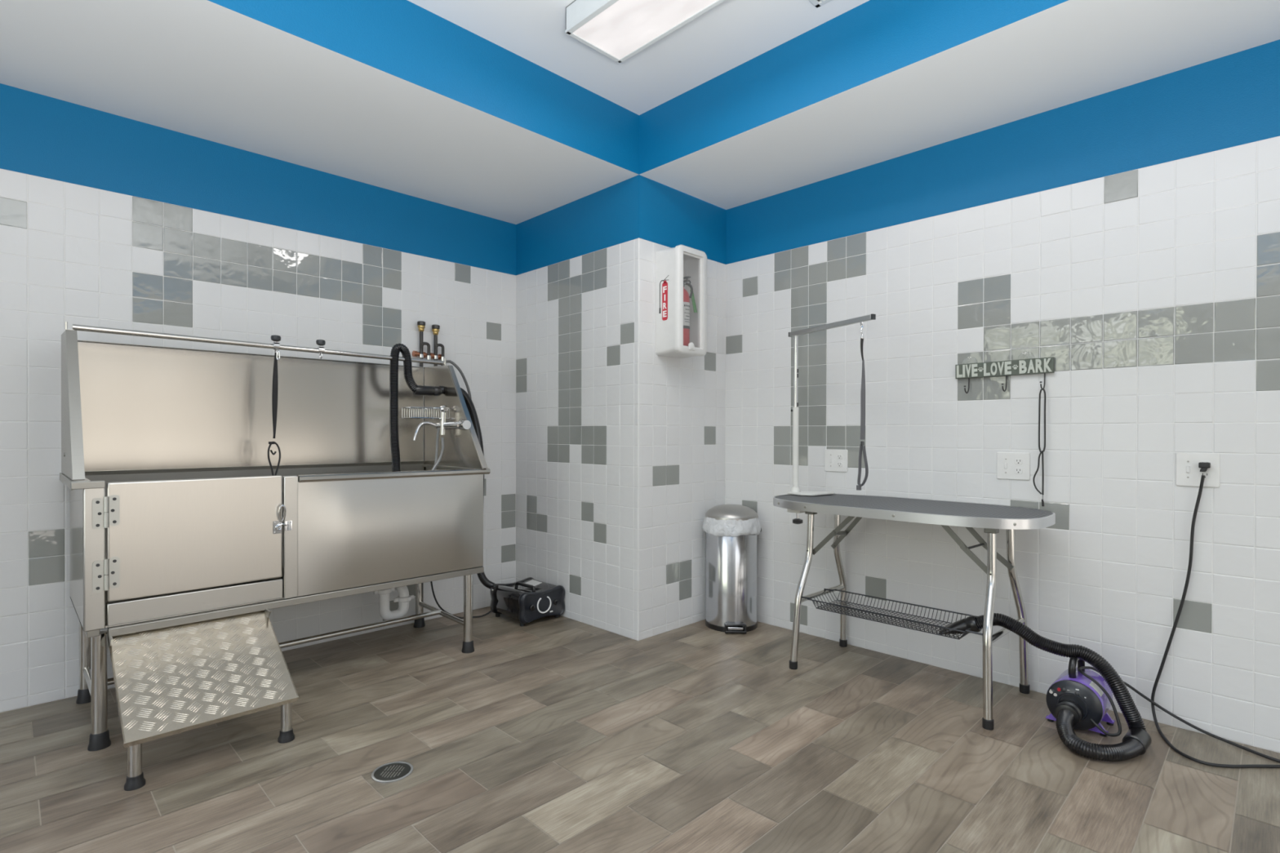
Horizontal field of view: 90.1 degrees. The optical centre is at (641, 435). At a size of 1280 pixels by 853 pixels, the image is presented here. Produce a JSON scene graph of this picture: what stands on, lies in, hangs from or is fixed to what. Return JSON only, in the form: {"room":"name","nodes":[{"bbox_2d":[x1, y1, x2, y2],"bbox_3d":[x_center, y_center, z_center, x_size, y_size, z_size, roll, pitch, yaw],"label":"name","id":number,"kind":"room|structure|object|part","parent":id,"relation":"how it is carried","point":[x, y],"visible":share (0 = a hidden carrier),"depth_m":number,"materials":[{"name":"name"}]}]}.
{"room":"dog grooming room","nodes":[
{"label":"dog grooming room","id":0,"kind":"room"},
{"bbox_2d":[0,83,515,712],"bbox_3d":[-2.333,-0.149,2.748,4.335,2.540,0.003,0,0,-45],"label":"wall","id":1,"kind":"structure","parent":0,"point":[107,220],"depth_m":2.97,"materials":[{"name":"white tile"}]},
{"bbox_2d":[412,320,471,399],"bbox_3d":[-1.185,-0.316,3.808,0.341,0.708,0.111,0,0,-18],"label":"pipe","id":2,"kind":"object","parent":1,"relation":"attached to","point":[421,324],"visible":0.8,"depth_m":3.79,"materials":[{"name":"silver metal"}]},
{"bbox_2d":[515,174,725,640],"bbox_3d":[-0.155,-0.151,4.134,0.810,2.540,1.211,0,0,-45],"label":"wall pillar","id":3,"kind":"structure","parent":0,"point":[620,445],"depth_m":3.71,"materials":[{"name":"white tile"}]},
{"bbox_2d":[655,244,706,358],"bbox_3d":[0.240,-0.733,3.542,0.277,0.580,0.181,0,0,-45],"label":"fire extinguisher cabinet","id":4,"kind":"object","parent":3,"relation":"attached to","point":[672,264],"visible":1,"depth_m":3.48,"materials":[{"name":"white metal"}]},
{"bbox_2d":[683,275,697,346],"bbox_3d":[0.239,-0.666,3.531,0.130,0.413,0.094,0,0,13],"label":"fire extinguisher","id":5,"kind":"object","parent":4,"relation":"in","point":[686,295],"visible":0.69,"depth_m":3.50,"materials":[{"name":"metal"}]},
{"bbox_2d":[684,304,689,322],"bbox_3d":[0.254,-0.671,3.504,0.047,0.094,0.006,0,0,-45],"label":"print","id":6,"kind":"object","parent":5,"relation":"on","point":[686,307],"depth_m":3.50,"materials":[{"name":"white paper"}]},
{"bbox_3d":[0.236,-0.815,3.540,0.060,0.116,0.111,0,0,-45],"label":"valve handle","id":7,"kind":"part","parent":5,"relation":"part of","materials":[{"name":"black"}]},
{"bbox_3d":[0.274,-0.733,3.485,0.244,0.580,0.032,0,0,-45],"label":"door","id":8,"kind":"part","parent":4,"relation":"part of","materials":[{"name":"white metal"}]},
{"bbox_2d":[208,0,1068,174],"bbox_3d":[-0.005,-1.546,1.032,3.355,0.316,3.384,0,0,-45],"label":"trim","id":9,"kind":"structure","parent":0,"point":[873,39],"depth_m":2.66,"materials":[{"name":"blue paint"}]},
{"bbox_2d":[0,606,1279,852],"bbox_3d":[-0.152,1.113,1.121,5.163,0.002,5.594,0,0,-45],"label":"floor","id":10,"kind":"structure","parent":0,"point":[562,734],"depth_m":2.12,"materials":[{"name":"brown wood"}]},
{"bbox_2d":[106,608,298,791],"bbox_3d":[-1.567,0.895,2.287,0.493,0.418,0.451,0,0,-45],"label":"ramp","id":11,"kind":"object","parent":10,"relation":"on","point":[172,680],"visible":0.98,"depth_m":2.24,"materials":[{"name":"metal"}]},
{"bbox_3d":[-1.596,1.008,2.013,0.037,0.165,0.037,0,0,-45],"label":"leg","id":12,"kind":"part","parent":11,"relation":"part of","materials":[{"name":"metal"}]},
{"bbox_3d":[-1.289,1.007,2.319,0.037,0.165,0.037,0,0,-45],"label":"leg","id":13,"kind":"part","parent":11,"relation":"part of","materials":[{"name":"metal"}]},
{"bbox_2d":[59,321,490,751],"bbox_3d":[-1.580,0.317,2.955,1.616,1.568,0.686,0,0,-45],"label":"bath","id":14,"kind":"object","parent":10,"relation":"on","point":[180,515],"visible":1,"depth_m":2.81,"materials":[{"name":"silver metal"}]},
{"bbox_3d":[-2.304,0.888,2.651,0.044,0.385,0.045,0,0,-45],"label":"leg","id":15,"kind":"part","parent":14,"relation":"part of","materials":[{"name":"metal"}]},
{"bbox_3d":[-2.112,0.967,2.458,0.026,0.025,0.545,0,0,-45],"label":"cross rail","id":16,"kind":"part","parent":14,"relation":"part of","materials":[{"name":"metal"}]},
{"bbox_3d":[-1.898,0.420,2.215,0.057,0.508,0.026,0,0,-45],"label":"corner post","id":17,"kind":"part","parent":14,"relation":"part of","materials":[{"name":"metal"}]},
{"bbox_3d":[-1.921,0.891,2.263,0.044,0.385,0.045,0,0,-45],"label":"leg","id":18,"kind":"part","parent":14,"relation":"part of","materials":[{"name":"metal"}]},
{"bbox_3d":[-1.677,0.628,2.435,0.556,0.078,0.020,0,0,-45],"label":"kick panel","id":19,"kind":"part","parent":14,"relation":"part of","materials":[{"name":"metal"}]},
{"bbox_3d":[-1.674,0.372,2.431,0.554,0.418,0.020,0,0,-45],"label":"door","id":20,"kind":"part","parent":14,"relation":"part of","materials":[{"name":"metal"}]},
{"bbox_3d":[-1.652,-0.414,3.007,1.577,0.050,0.028,0,0,-45],"label":"tether rail","id":21,"kind":"part","parent":14,"relation":"part of","materials":[{"name":"metal"}]},
{"bbox_2d":[267,349,280,475],"bbox_3d":[-1.700,-0.102,2.956,0.057,0.597,0.026,0,0,-45],"label":"lead","id":22,"kind":"object","parent":14,"relation":"hanging from","point":[275,380],"visible":0.98,"depth_m":2.96,"materials":[{"name":"black fabric"}]},
{"bbox_3d":[-1.606,0.961,2.973,1.445,0.027,0.027,0,0,-45],"label":"long rail","id":23,"kind":"part","parent":14,"relation":"part of","materials":[{"name":"metal"}]},
{"bbox_3d":[-1.697,-0.453,2.965,0.041,0.029,0.041,0,0,23],"label":"knob","id":24,"kind":"part","parent":14,"relation":"part of","materials":[{"name":"black plastic"}]},
{"bbox_3d":[-1.583,0.686,2.964,1.540,0.030,0.652,0,0,-45],"label":"frame","id":25,"kind":"part","parent":14,"relation":"part of","materials":[{"name":"metal"}]},
{"bbox_3d":[-1.458,0.420,2.653,0.054,0.506,0.026,0,0,-45],"label":"door post","id":26,"kind":"part","parent":14,"relation":"part of","materials":[{"name":"metal"}]},
{"bbox_3d":[-1.558,-0.453,3.104,0.041,0.029,0.041,0,0,23],"label":"knob","id":27,"kind":"part","parent":14,"relation":"part of","materials":[{"name":"black plastic"}]},
{"bbox_3d":[-1.112,0.431,2.962,0.876,0.478,0.027,0,0,-45],"label":"panel","id":28,"kind":"part","parent":14,"relation":"part of","materials":[{"name":"metal"}]},
{"bbox_3d":[-1.279,0.886,3.680,0.044,0.385,0.045,0,0,-45],"label":"leg","id":29,"kind":"part","parent":14,"relation":"part of","materials":[{"name":"metal"}]},
{"bbox_3d":[-1.081,0.965,3.471,0.025,0.025,0.575,0,0,-43],"label":"cross rail","id":30,"kind":"part","parent":14,"relation":"part of","materials":[{"name":"metal"}]},
{"bbox_2d":[413,405,471,470],"bbox_3d":[-1.060,0.038,3.391,0.172,0.406,0.320,0,0,-45],"label":"mixer tap","id":31,"kind":"object","parent":14,"relation":"on","point":[454,427],"depth_m":3.45,"materials":[{"name":"silver metal"}]},
{"bbox_3d":[-0.884,0.888,3.261,0.044,0.385,0.045,0,0,-45],"label":"leg","id":32,"kind":"part","parent":14,"relation":"part of","materials":[{"name":"metal"}]},
{"bbox_2d":[371,761,413,782],"bbox_3d":[-0.817,1.104,2.098,0.128,0.004,0.128,0,0,-45],"label":"floor drain","id":33,"kind":"object","parent":10,"relation":"on","point":[393,771],"visible":1,"depth_m":2.09,"materials":[{"name":"metal"}]},
{"bbox_2d":[389,342,564,626],"bbox_3d":[-0.962,0.304,3.716,1.024,1.590,0.410,0,0,-30],"label":"dryer","id":34,"kind":"object","parent":10,"relation":"on","point":[527,600],"visible":0.66,"depth_m":3.72,"materials":[{"name":"black plastic"}]},
{"bbox_3d":[-1.060,0.853,3.808,0.389,0.487,0.037,0,0,-24],"label":"power cord","id":35,"kind":"part","parent":34,"relation":"part of","materials":[{"name":"black rubber"}]},
{"bbox_3d":[-0.699,0.911,3.841,0.019,0.045,0.200,0,0,-45],"label":"handle","id":36,"kind":"part","parent":34,"relation":"part of","materials":[{"name":"black plastic"}]},
{"bbox_2d":[705,504,761,633],"bbox_3d":[0.526,0.752,3.708,0.325,0.699,0.325,0,0,-45],"label":"pedal bin","id":37,"kind":"object","parent":10,"relation":"on","point":[731,562],"visible":0.91,"depth_m":3.60,"materials":[{"name":"metal"}]},
{"bbox_2d":[702,516,760,536],"bbox_3d":[0.525,0.517,3.720,0.337,0.099,0.338,0,0,-45],"label":"liner","id":38,"kind":"object","parent":37,"relation":"on","point":[722,527],"visible":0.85,"depth_m":3.58,"materials":[{"name":"white plastic"}]},
{"bbox_3d":[0.526,0.439,3.720,0.306,0.073,0.306,0,0,-45],"label":"lid","id":39,"kind":"part","parent":37,"relation":"part of","materials":[{"name":"metal"}]},
{"bbox_3d":[0.525,1.071,3.559,0.091,0.019,0.025,0,0,0],"label":"pedal plate","id":40,"kind":"part","parent":37,"relation":"part of","materials":[{"name":"metal"}]},
{"bbox_2d":[773,493,1055,730],"bbox_3d":[1.159,0.706,2.874,0.578,0.802,1.180,0,0,-45],"label":"table","id":41,"kind":"object","parent":10,"relation":"on","point":[991,517],"visible":0.93,"depth_m":2.73,"materials":[{"name":"steel"},{"name":"aluminium"},{"name":"black wire"}]},
{"bbox_3d":[0.777,0.717,3.081,0.176,0.756,0.035,0,0,-41],"label":"leg","id":42,"kind":"part","parent":41,"relation":"part of","materials":[{"name":"metal"}]},
{"bbox_2d":[786,313,875,524],"bbox_3d":[0.974,-0.042,3.129,0.221,0.998,0.579,0,0,-29],"label":"grooming gallows","id":43,"kind":"object","parent":41,"relation":"attached to","point":[795,490],"visible":0.91,"depth_m":3.29,"materials":[{"name":"silver metal"}]},
{"bbox_3d":[0.801,-0.332,3.308,0.021,0.372,0.021,0,0,-45],"label":"post","id":44,"kind":"part","parent":43,"relation":"part of","materials":[{"name":"silver metal"}]},
{"bbox_3d":[0.808,0.442,3.300,0.051,0.028,0.053,0,0,-45],"label":"knob","id":45,"kind":"part","parent":43,"relation":"part of","materials":[{"name":"black plastic"}]},
{"bbox_2d":[856,324,868,490],"bbox_3d":[1.004,-0.130,2.897,0.054,0.752,0.027,0,0,-19],"label":"loop","id":46,"kind":"object","parent":43,"relation":"hanging from","point":[859,486],"visible":1,"depth_m":2.89,"materials":[{"name":"black fabric"}]},
{"bbox_3d":[1.036,0.716,3.322,0.121,0.754,0.040,0,0,-45],"label":"leg","id":47,"kind":"part","parent":41,"relation":"part of","materials":[{"name":"metal"}]},
{"bbox_2d":[802,588,982,639],"bbox_3d":[1.139,0.795,2.854,0.266,0.048,0.828,0,0,-45],"label":"wire basket","id":48,"kind":"object","parent":41,"relation":"on","point":[826,591],"depth_m":2.87,"materials":[{"name":"silver metal"}]},
{"bbox_3d":[1.355,0.721,2.485,0.039,0.755,0.182,0,0,33],"label":"leg","id":49,"kind":"part","parent":41,"relation":"part of","materials":[{"name":"metal"}]},
{"bbox_3d":[1.611,0.720,2.733,0.136,0.754,0.036,0,0,-28],"label":"leg","id":50,"kind":"part","parent":41,"relation":"part of","materials":[{"name":"metal"}]},
{"bbox_2d":[939,462,1279,768],"bbox_3d":[1.686,0.605,2.351,1.075,1.011,0.473,0,0,28],"label":"dryer","id":51,"kind":"object","parent":10,"relation":"on","point":[1080,698],"visible":0.98,"depth_m":2.36,"materials":[{"name":"black plastic"}]},
{"bbox_3d":[1.564,0.976,2.423,0.012,0.022,0.027,0,0,-45],"label":"speed knob","id":52,"kind":"part","parent":51,"relation":"part of","materials":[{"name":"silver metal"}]},
{"bbox_3d":[1.616,1.009,2.387,0.038,0.180,0.180,0,0,-45],"label":"panel","id":53,"kind":"part","parent":51,"relation":"part of","materials":[{"name":"black plastic"}]},
{"bbox_3d":[1.677,0.883,2.459,0.140,0.093,0.026,0,0,-41],"label":"carry handle","id":54,"kind":"part","parent":51,"relation":"part of","materials":[{"name":"black plastic"}]},
{"bbox_3d":[1.925,0.627,2.287,0.338,0.965,0.576,0,0,-45],"label":"power cord","id":55,"kind":"part","parent":51,"relation":"part of","materials":[{"name":"black rubber"}]},
{"bbox_2d":[0,0,1279,224],"bbox_3d":[-0.147,-1.546,1.110,5.163,0.316,5.594,0,0,-45],"label":"ceiling","id":56,"kind":"structure","parent":0,"point":[206,69],"depth_m":2.65,"materials":[{"name":"paint"}]},
{"bbox_2d":[564,0,725,63],"bbox_3d":[0.234,-1.657,2.220,0.302,0.101,1.229,0,0,-45],"label":"ceiling light","id":57,"kind":"object","parent":56,"relation":"attached to","point":[619,30],"visible":1,"depth_m":2.49,"materials":[{"name":"grey plastic"}]},
{"bbox_2d":[808,0,831,8],"bbox_3d":[0.717,-1.701,2.335,0.258,0.012,0.312,0,0,-45],"label":"ceiling vent","id":58,"kind":"object","parent":56,"relation":"in","point":[816,3],"visible":1,"depth_m":2.50,"materials":[{"name":"white metal"}]},
{"bbox_2d":[724,39,1279,753],"bbox_3d":[2.017,-0.140,2.457,0.004,2.540,4.334,0,0,-45],"label":"wall","id":59,"kind":"structure","parent":0,"point":[1128,237],"depth_m":2.71,"materials":[{"name":"white tile"}]},
{"bbox_2d":[824,448,848,472],"bbox_3d":[1.044,0.133,3.426,0.012,0.120,0.135,0,0,-45],"label":"wall outlet","id":60,"kind":"object","parent":59,"relation":"attached to","point":[835,460],"visible":1,"depth_m":3.42,"materials":[{"name":"white plastic"}]},
{"bbox_2d":[836,454,842,459],"bbox_3d":[1.059,0.113,3.409,0.004,0.027,0.033,0,0,-45],"label":"socket","id":61,"kind":"object","parent":60,"relation":"attached to","point":[838,456],"depth_m":3.41,"materials":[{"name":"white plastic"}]},
{"bbox_2d":[836,462,842,466],"bbox_3d":[1.059,0.154,3.409,0.004,0.027,0.033,0,0,-45],"label":"socket","id":62,"kind":"object","parent":60,"relation":"attached to","point":[838,464],"depth_m":3.41,"materials":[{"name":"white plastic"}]},
{"bbox_2d":[955,356,1053,393],"bbox_3d":[1.601,-0.281,2.836,0.053,0.176,0.395,0,0,-45],"label":"sign","id":63,"kind":"object","parent":59,"relation":"attached to","point":[1042,365],"visible":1,"depth_m":2.83,"materials":[{"name":"black"}]},
{"bbox_2d":[1032,388,1045,506],"bbox_3d":[1.701,0.049,2.726,0.009,0.503,0.047,0,0,-45],"label":"lead","id":64,"kind":"object","parent":63,"relation":"hanging from","point":[1044,391],"visible":1,"depth_m":2.72,"materials":[{"name":"black"}]},
{"bbox_3d":[1.708,-0.066,2.719,0.007,0.274,0.028,0,0,-45],"label":"cord","id":65,"kind":"part","parent":64,"relation":"part of","materials":[{"name":"fabric"}]},
{"bbox_2d":[996,452,1030,479],"bbox_3d":[1.644,0.134,2.823,0.012,0.120,0.132,0,0,-45],"label":"wall outlet","id":66,"kind":"object","parent":59,"relation":"attached to","point":[1010,465],"visible":1,"depth_m":2.82,"materials":[{"name":"white plastic"}]},
{"bbox_2d":[1014,458,1022,464],"bbox_3d":[1.659,0.113,2.807,0.004,0.027,0.033,0,0,-45],"label":"socket","id":67,"kind":"object","parent":66,"relation":"attached to","point":[1017,461],"depth_m":2.80,"materials":[{"name":"white plastic"}]},
{"bbox_2d":[1014,467,1022,474],"bbox_3d":[1.659,0.154,2.807,0.004,0.027,0.033,0,0,-45],"label":"socket","id":68,"kind":"object","parent":66,"relation":"attached to","point":[1017,470],"depth_m":2.80,"materials":[{"name":"white plastic"}]},
{"bbox_2d":[1175,452,1220,487],"bbox_3d":[2.079,0.127,2.386,0.012,0.128,0.125,0,0,-45],"label":"wall outlet","id":69,"kind":"object","parent":59,"relation":"attached to","point":[1188,473],"visible":0.98,"depth_m":2.39,"materials":[{"name":"white plastic"}]},
{"bbox_2d":[1186,466,1190,472],"bbox_3d":[2.059,0.127,2.403,0.007,0.024,0.010,0,0,-45],"label":"switch","id":70,"kind":"object","parent":69,"relation":"attached to","point":[1188,468],"depth_m":2.40,"materials":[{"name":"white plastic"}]},
{"bbox_2d":[1199,471,1210,479],"bbox_3d":[2.094,0.147,2.371,0.004,0.027,0.033,0,0,-45],"label":"socket","id":71,"kind":"object","parent":69,"relation":"attached to","point":[1207,474],"depth_m":2.37,"materials":[{"name":"white plastic"}]}
]}

